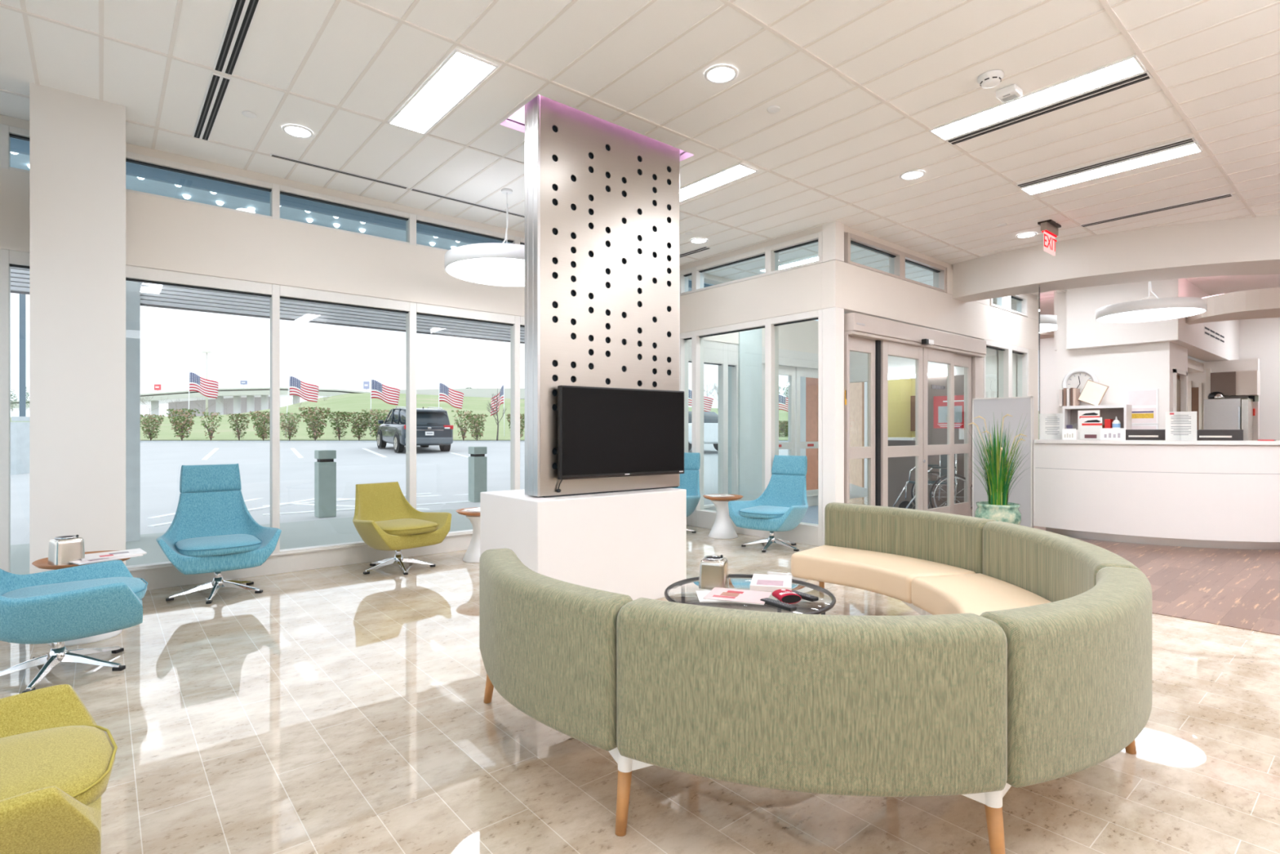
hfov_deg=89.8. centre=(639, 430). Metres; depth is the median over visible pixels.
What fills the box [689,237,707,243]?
recessed light
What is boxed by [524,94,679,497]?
perforated panel
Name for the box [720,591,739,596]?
picture
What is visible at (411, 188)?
ceiling vent
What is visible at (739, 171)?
ceiling light
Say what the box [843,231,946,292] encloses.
window
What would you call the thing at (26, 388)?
leafy tree
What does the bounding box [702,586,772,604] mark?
magazine
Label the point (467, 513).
table top
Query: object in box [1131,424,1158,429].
paper
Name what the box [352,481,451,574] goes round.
lounge chair
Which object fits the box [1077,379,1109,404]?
clipboard
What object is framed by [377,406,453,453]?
car
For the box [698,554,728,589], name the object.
tissue box cover
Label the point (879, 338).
door
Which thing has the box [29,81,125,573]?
column
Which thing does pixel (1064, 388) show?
binder
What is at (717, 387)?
bare tree
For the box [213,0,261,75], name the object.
ceiling vent
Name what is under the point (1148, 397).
picture frame
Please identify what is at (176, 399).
bare tree
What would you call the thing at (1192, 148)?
ceiling light
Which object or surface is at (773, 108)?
sprinkler cover
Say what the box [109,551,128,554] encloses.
picture
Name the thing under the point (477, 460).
bollard light
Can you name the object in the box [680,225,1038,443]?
wall
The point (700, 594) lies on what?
magazine
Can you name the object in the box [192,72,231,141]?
ceiling vent
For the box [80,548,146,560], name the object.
magazine
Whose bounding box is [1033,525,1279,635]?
floor
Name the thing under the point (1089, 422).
brochure rack
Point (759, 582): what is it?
picture
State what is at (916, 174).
recessed light
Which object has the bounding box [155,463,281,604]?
lounge chair
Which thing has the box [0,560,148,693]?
lounge chair
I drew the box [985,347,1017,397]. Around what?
window pane
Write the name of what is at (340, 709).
floor
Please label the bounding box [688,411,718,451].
car
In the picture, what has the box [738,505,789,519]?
seat cushion
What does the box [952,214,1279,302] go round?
soffit
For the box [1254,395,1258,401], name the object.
print
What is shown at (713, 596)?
picture
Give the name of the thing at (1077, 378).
wall clock
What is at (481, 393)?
barrier
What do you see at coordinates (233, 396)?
bare tree
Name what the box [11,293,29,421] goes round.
column
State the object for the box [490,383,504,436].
flag
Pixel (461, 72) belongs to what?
ceiling light
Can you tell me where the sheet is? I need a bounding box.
[959,428,964,439]
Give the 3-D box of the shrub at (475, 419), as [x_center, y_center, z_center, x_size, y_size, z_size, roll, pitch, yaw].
[-7.647,-0.195,30.204,1.030,1.315,0.931,0,0,-19]
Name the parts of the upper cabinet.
door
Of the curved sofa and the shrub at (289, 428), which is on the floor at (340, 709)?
the curved sofa
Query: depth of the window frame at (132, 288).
7.19 m
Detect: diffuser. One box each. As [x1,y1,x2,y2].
[445,257,524,285]
[1097,307,1205,322]
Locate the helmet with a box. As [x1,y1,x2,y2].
[1207,391,1224,399]
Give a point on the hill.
(348, 402)
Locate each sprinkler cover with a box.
[241,111,257,118]
[684,231,693,235]
[767,105,780,112]
[997,222,1006,226]
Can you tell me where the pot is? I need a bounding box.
[974,501,1021,524]
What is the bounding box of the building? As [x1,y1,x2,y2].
[10,386,370,416]
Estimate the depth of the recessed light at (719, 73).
3.83 m
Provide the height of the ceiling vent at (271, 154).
0.010 m
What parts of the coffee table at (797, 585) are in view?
leg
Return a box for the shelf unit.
[1062,404,1132,439]
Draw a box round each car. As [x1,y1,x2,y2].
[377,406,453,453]
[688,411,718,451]
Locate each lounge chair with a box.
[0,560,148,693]
[0,684,117,853]
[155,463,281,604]
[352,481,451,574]
[671,452,700,533]
[728,454,808,552]
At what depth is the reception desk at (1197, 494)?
6.62 m
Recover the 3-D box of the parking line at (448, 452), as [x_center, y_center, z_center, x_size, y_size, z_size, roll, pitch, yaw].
[-6.083,0.816,21.723,0.120,0.118,2.708,0,0,-31]
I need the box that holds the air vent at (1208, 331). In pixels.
[1204,324,1224,344]
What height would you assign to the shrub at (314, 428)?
1.617 m
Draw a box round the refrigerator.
[1204,398,1253,440]
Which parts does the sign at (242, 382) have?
panel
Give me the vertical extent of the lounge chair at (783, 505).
0.939 m
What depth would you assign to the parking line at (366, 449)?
22.66 m
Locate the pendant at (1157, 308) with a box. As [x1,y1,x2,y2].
[1095,280,1207,323]
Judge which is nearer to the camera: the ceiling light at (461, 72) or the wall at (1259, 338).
the ceiling light at (461, 72)
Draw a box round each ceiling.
[0,0,1279,350]
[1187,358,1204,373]
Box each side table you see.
[31,550,130,646]
[456,506,479,563]
[702,493,742,538]
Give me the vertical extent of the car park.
0.810 m
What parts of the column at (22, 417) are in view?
plate, post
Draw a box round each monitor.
[1125,429,1165,439]
[1196,429,1243,440]
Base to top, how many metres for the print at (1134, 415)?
0.070 m
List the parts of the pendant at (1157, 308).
power cord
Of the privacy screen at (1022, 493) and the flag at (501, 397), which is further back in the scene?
the flag at (501, 397)
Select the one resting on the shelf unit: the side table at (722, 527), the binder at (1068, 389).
the binder at (1068, 389)
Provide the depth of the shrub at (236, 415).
30.16 m
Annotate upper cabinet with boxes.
[1210,370,1260,396]
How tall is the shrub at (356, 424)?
1.377 m
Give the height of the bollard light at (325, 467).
0.970 m
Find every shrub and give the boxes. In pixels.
[140,413,164,440]
[166,408,198,440]
[197,411,222,440]
[227,413,250,440]
[248,410,270,440]
[280,412,302,440]
[298,406,331,440]
[326,410,351,440]
[346,411,371,440]
[362,408,391,439]
[451,409,474,440]
[466,413,488,440]
[506,413,524,437]
[778,420,787,436]
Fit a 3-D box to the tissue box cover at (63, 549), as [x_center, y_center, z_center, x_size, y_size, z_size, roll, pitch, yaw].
[-3.239,0.666,3.627,0.140,0.158,0.140,0,0,33]
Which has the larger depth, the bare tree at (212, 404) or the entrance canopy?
the bare tree at (212, 404)
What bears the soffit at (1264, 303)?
attached to the wall at (1122, 368)
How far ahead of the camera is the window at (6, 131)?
5.39 m
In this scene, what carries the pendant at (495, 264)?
hanging from the ceiling at (282, 33)
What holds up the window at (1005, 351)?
in the wall at (850, 287)
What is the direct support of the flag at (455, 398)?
on the car park
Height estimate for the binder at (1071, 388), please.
0.270 m
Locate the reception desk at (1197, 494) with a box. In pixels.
[1033,439,1279,549]
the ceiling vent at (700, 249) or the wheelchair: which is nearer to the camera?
the ceiling vent at (700, 249)
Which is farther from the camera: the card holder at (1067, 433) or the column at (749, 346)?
the column at (749, 346)
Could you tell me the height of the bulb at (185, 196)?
0.035 m
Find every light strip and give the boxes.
[759,255,817,271]
[888,372,946,378]
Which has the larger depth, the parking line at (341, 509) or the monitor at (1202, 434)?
the parking line at (341, 509)
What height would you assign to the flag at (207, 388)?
4.313 m
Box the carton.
[1104,418,1113,427]
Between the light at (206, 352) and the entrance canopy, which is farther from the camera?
the light at (206, 352)
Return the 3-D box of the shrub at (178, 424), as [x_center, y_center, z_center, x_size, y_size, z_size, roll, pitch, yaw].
[-21.551,-0.305,30.218,1.244,1.536,1.212,0,0,17]
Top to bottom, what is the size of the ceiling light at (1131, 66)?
0.011 m
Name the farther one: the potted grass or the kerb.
the kerb
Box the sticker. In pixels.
[844,390,846,404]
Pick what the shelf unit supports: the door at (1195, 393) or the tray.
the tray
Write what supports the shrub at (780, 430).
on the hill
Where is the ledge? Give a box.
[888,437,915,439]
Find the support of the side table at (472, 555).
on the floor at (340, 709)
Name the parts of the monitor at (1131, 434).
handle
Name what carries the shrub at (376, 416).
on the planting bed
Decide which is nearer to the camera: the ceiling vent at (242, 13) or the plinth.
the ceiling vent at (242, 13)
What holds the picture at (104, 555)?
on the magazine at (135, 551)
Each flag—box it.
[187,370,218,437]
[284,374,319,437]
[369,377,399,436]
[438,382,463,408]
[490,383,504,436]
[688,389,713,411]
[778,394,787,411]
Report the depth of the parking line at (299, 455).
22.29 m
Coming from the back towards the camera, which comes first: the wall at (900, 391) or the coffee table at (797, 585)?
the wall at (900, 391)
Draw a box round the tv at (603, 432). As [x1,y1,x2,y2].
[557,385,684,479]
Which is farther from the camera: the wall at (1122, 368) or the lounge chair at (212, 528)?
the wall at (1122, 368)
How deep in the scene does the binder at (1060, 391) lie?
9.68 m
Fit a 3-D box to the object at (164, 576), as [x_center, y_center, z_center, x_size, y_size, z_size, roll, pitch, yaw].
[-0.547,1.115,7.606,10.260,0.170,0.205,0,0,-40]
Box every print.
[1131,411,1153,413]
[1131,413,1153,418]
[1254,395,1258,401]
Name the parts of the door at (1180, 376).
shade panel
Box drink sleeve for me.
[772,588,801,604]
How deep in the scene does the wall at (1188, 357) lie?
15.33 m
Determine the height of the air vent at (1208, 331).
0.150 m
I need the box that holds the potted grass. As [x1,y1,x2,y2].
[962,411,1030,524]
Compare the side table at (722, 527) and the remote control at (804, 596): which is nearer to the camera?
the remote control at (804, 596)
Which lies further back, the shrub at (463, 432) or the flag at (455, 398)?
the flag at (455, 398)
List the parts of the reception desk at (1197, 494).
panel, panel, panel, kick plate, panel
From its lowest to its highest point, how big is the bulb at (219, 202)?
0.035 m
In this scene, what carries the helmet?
on the refrigerator
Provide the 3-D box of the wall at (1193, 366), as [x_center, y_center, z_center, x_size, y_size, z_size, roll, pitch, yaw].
[8.655,-1.125,11.309,2.800,0.150,1.600,0,0,-40]
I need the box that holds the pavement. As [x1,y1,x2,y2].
[10,503,711,574]
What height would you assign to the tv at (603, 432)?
0.616 m
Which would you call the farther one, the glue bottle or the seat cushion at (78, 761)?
the glue bottle
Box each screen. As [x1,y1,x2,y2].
[849,382,867,488]
[972,395,1033,527]
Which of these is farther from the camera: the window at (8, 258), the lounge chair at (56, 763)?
the window at (8, 258)
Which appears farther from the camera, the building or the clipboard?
the building
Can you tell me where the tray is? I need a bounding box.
[1071,423,1077,429]
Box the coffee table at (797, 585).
[664,573,835,614]
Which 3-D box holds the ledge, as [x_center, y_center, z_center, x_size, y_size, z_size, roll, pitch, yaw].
[3.980,0.120,9.958,0.300,0.040,0.700,0,0,-40]
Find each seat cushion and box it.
[0,725,115,805]
[1,577,146,599]
[175,533,261,556]
[374,518,438,535]
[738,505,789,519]
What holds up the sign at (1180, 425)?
on the reception desk at (1197, 494)
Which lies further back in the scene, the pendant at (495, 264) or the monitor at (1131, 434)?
the monitor at (1131, 434)
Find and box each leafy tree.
[10,389,17,412]
[26,387,29,408]
[782,382,787,397]
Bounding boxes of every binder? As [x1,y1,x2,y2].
[1058,389,1063,406]
[1063,387,1067,405]
[1066,388,1070,405]
[1070,387,1075,405]
[1072,388,1079,405]
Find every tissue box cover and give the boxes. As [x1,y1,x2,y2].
[47,534,84,565]
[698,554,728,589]
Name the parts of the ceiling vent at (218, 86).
blade, blade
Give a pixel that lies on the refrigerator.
(1220, 413)
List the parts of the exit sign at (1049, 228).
panel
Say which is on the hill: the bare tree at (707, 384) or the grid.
the bare tree at (707, 384)
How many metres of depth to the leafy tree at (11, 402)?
90.01 m
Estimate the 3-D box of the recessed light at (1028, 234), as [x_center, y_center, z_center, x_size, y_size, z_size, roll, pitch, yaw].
[4.210,-2.133,6.992,0.198,0.008,0.198,0,0,-40]
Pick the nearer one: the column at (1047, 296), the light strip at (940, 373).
the column at (1047, 296)
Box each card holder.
[1062,428,1075,439]
[1100,427,1125,439]
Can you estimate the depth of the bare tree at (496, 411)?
30.28 m
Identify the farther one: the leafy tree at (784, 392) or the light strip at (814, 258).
the leafy tree at (784, 392)
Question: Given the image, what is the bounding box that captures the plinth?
[480,488,686,599]
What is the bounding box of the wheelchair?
[893,453,972,509]
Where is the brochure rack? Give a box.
[1077,410,1102,439]
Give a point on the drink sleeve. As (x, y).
(787, 596)
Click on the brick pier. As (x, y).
(808, 386)
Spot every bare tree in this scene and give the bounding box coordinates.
[140,393,168,413]
[165,399,186,415]
[194,397,214,417]
[216,395,233,415]
[485,386,506,440]
[703,384,718,397]
[706,382,718,410]
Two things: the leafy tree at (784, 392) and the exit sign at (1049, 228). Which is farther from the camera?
the leafy tree at (784, 392)
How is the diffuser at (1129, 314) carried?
attached to the pendant at (1157, 308)
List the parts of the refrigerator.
door, handle, panel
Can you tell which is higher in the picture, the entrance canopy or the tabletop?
the entrance canopy
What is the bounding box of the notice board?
[933,395,964,428]
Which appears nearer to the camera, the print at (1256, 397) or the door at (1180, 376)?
the door at (1180, 376)
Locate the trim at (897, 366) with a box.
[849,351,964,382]
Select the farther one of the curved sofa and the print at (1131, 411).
the print at (1131, 411)
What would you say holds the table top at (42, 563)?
on the side table at (42, 563)
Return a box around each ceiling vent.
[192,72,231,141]
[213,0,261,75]
[270,153,408,188]
[410,187,524,217]
[680,246,711,257]
[946,71,1152,145]
[1016,136,1195,187]
[1080,192,1233,226]
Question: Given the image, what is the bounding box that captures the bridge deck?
[16,389,361,403]
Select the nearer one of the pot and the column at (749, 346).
the pot
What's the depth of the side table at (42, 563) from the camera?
3.63 m
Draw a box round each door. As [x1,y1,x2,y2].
[761,346,817,495]
[844,312,986,516]
[1173,368,1187,411]
[1187,368,1211,429]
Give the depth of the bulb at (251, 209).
7.24 m
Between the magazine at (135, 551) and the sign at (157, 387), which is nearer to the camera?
the magazine at (135, 551)
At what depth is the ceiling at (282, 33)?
4.10 m
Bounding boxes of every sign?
[154,384,160,392]
[240,380,247,387]
[363,381,369,391]
[1037,219,1061,256]
[1041,413,1063,439]
[1164,411,1196,440]
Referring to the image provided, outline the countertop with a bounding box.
[1034,439,1279,444]
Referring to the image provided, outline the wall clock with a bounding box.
[1062,368,1098,394]
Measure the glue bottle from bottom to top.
0.190 m
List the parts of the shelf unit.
door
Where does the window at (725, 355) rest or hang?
in the wall at (162, 233)
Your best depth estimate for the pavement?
7.38 m
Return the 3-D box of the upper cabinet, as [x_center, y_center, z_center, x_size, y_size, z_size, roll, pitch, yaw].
[10.123,-0.800,10.922,0.350,0.400,0.580,0,0,-40]
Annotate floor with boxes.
[0,496,1279,853]
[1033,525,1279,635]
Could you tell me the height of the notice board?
0.470 m
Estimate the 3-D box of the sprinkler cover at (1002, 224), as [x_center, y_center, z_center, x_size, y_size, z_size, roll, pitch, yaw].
[3.747,-2.133,6.643,0.086,0.010,0.086,0,0,-40]
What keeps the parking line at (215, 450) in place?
on the car park
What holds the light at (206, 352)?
on the hill
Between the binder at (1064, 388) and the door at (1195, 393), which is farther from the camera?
the door at (1195, 393)
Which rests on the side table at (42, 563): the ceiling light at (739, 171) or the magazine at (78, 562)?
the magazine at (78, 562)
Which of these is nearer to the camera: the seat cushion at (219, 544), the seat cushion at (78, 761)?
the seat cushion at (78, 761)
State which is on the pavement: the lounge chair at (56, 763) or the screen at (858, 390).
the screen at (858, 390)
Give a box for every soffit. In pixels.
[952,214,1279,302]
[1066,278,1239,361]
[1186,287,1279,324]
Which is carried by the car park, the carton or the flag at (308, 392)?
the flag at (308, 392)
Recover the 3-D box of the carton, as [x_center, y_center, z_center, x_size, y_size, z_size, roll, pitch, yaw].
[6.792,-0.096,9.299,0.140,0.150,0.070,0,0,-40]
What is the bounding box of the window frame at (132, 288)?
[125,280,140,542]
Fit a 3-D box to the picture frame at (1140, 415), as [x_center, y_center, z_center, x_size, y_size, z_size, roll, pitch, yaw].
[7.142,-0.221,9.127,0.022,0.250,0.360,0,0,-40]
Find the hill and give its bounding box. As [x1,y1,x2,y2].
[10,392,1039,439]
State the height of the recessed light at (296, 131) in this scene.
0.008 m
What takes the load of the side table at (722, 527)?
on the floor at (340, 709)
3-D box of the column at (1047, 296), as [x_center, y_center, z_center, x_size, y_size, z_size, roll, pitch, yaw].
[4.850,-0.802,7.631,0.560,1.795,0.012,0,0,-40]
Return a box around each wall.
[0,114,852,353]
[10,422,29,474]
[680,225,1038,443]
[888,374,964,508]
[888,378,915,437]
[1057,292,1187,429]
[1187,317,1279,440]
[1187,355,1204,361]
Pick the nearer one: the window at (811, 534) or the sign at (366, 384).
the window at (811, 534)
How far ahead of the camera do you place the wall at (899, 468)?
9.49 m
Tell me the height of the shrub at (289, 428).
1.341 m
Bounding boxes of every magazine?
[69,554,143,564]
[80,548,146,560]
[464,507,479,511]
[696,591,733,602]
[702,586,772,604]
[705,493,734,497]
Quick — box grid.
[0,0,1279,303]
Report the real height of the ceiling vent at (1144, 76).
0.010 m
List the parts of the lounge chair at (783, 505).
leg, leg, leg, leg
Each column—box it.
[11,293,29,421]
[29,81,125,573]
[728,328,761,500]
[1039,284,1057,439]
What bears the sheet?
attached to the wall at (899, 468)
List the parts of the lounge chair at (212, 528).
leg, leg, leg, leg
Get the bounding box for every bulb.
[182,194,191,199]
[216,200,223,205]
[248,207,254,211]
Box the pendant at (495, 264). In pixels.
[444,187,524,286]
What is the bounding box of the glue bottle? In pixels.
[1111,416,1120,427]
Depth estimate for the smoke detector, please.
3.83 m
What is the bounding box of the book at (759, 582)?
[750,573,791,591]
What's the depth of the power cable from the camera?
4.23 m
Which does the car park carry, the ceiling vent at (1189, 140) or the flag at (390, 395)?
the flag at (390, 395)
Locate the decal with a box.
[932,384,945,389]
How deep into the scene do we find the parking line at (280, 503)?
10.62 m
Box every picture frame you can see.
[910,395,915,431]
[1126,388,1158,406]
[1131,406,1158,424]
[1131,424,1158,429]
[1248,395,1258,401]
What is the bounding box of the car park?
[10,440,867,545]
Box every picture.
[99,554,114,556]
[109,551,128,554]
[712,595,735,598]
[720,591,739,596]
[727,590,743,593]
[756,579,783,586]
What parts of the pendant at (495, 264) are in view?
power cord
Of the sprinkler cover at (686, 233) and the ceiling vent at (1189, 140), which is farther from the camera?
the sprinkler cover at (686, 233)
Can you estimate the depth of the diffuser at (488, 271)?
5.63 m
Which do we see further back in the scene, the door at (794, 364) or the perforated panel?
the door at (794, 364)
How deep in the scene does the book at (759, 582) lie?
3.25 m
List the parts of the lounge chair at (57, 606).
leg, leg, leg, leg, leg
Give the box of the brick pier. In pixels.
[787,375,817,490]
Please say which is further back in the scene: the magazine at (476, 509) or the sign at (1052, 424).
the sign at (1052, 424)
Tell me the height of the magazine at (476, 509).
0.007 m
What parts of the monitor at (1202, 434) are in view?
handle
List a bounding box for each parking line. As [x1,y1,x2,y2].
[147,497,261,518]
[147,497,314,526]
[201,448,218,460]
[262,493,431,506]
[262,501,470,515]
[280,502,429,509]
[290,448,303,457]
[361,448,387,457]
[448,452,468,457]
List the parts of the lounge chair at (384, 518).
leg, leg, leg, leg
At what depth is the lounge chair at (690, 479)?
7.76 m
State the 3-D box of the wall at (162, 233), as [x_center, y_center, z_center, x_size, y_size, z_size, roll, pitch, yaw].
[-0.387,-1.685,7.742,10.680,0.910,0.200,0,0,-40]
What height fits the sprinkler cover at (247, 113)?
0.010 m
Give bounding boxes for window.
[0,123,524,251]
[0,248,524,573]
[680,231,822,295]
[680,309,822,546]
[688,339,737,506]
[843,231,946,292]
[982,338,1028,397]
[989,293,1027,316]
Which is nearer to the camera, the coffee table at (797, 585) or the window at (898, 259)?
the coffee table at (797, 585)
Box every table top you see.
[31,550,130,569]
[456,506,479,515]
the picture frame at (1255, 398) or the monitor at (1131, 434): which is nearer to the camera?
the monitor at (1131, 434)
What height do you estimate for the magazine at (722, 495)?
0.007 m
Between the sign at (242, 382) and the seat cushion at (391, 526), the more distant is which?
the sign at (242, 382)
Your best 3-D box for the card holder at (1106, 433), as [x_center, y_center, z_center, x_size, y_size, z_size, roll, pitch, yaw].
[5.137,0.034,6.973,0.228,0.130,0.050,0,0,36]
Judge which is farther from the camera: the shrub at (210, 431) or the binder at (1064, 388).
the shrub at (210, 431)
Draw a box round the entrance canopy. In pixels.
[10,137,714,343]
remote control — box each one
[760,597,796,611]
[791,590,818,601]
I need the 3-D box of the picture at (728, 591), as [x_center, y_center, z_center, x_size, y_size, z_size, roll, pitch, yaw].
[0.461,0.778,3.103,0.078,0.001,0.035,0,0,21]
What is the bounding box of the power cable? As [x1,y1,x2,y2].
[555,480,562,492]
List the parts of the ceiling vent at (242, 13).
blade, blade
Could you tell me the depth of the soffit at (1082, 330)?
9.38 m
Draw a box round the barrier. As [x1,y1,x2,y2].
[400,387,524,399]
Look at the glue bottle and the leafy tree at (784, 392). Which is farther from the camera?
the leafy tree at (784, 392)
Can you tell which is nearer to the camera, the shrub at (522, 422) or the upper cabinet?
the upper cabinet
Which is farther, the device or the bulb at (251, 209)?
the bulb at (251, 209)
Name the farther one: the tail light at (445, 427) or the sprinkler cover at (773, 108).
the tail light at (445, 427)
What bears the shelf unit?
attached to the wall at (1122, 368)
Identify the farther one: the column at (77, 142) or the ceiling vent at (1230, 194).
the ceiling vent at (1230, 194)
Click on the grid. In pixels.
(1108, 9)
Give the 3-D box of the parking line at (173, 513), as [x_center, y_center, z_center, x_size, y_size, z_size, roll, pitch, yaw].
[-6.904,1.233,10.496,0.100,0.058,2.670,0,0,3]
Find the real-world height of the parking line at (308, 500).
0.047 m
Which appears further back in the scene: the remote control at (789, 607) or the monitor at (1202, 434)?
the monitor at (1202, 434)
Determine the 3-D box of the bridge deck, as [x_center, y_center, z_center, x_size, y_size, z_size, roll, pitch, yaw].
[-97.718,-6.427,129.500,93.127,3.935,5.400,0,0,0]
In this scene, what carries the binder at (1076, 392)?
on the shelf unit
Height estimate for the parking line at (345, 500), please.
0.076 m
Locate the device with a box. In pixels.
[995,84,1022,102]
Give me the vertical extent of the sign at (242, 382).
3.632 m
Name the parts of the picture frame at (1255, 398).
frame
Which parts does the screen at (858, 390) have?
white post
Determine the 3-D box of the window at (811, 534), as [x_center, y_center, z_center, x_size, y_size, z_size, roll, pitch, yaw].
[1.244,-0.031,7.525,0.140,2.462,2.170,0,0,-40]
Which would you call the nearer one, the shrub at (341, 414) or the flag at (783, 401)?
the shrub at (341, 414)
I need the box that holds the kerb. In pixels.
[140,440,787,442]
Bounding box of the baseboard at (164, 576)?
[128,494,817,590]
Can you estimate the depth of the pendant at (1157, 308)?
7.58 m
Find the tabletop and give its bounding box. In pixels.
[702,493,742,501]
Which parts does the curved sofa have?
leg, leg, leg, seat, seat, leg, leg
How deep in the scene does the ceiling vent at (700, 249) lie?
7.62 m
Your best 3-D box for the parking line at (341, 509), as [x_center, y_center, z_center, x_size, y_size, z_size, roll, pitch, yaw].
[-3.954,1.238,10.552,3.876,0.047,0.100,0,0,-32]
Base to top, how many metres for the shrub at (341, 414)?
1.432 m
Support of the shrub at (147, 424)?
on the planting bed
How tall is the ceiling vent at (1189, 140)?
0.010 m
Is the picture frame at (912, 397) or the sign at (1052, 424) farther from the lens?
the picture frame at (912, 397)
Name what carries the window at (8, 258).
in the wall at (162, 233)
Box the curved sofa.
[479,502,1151,853]
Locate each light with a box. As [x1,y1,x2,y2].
[201,351,212,415]
[281,124,313,137]
[314,449,336,517]
[387,48,497,134]
[443,425,453,429]
[468,446,486,502]
[680,163,757,201]
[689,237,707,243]
[704,64,737,83]
[899,169,925,179]
[928,54,1146,140]
[1016,231,1037,238]
[1019,141,1203,195]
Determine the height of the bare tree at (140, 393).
4.002 m
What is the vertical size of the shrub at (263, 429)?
1.444 m
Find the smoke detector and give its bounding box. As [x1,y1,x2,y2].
[977,69,1004,88]
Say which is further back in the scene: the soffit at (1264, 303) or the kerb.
the kerb
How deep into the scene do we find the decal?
7.96 m
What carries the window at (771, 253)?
in the wall at (850, 287)

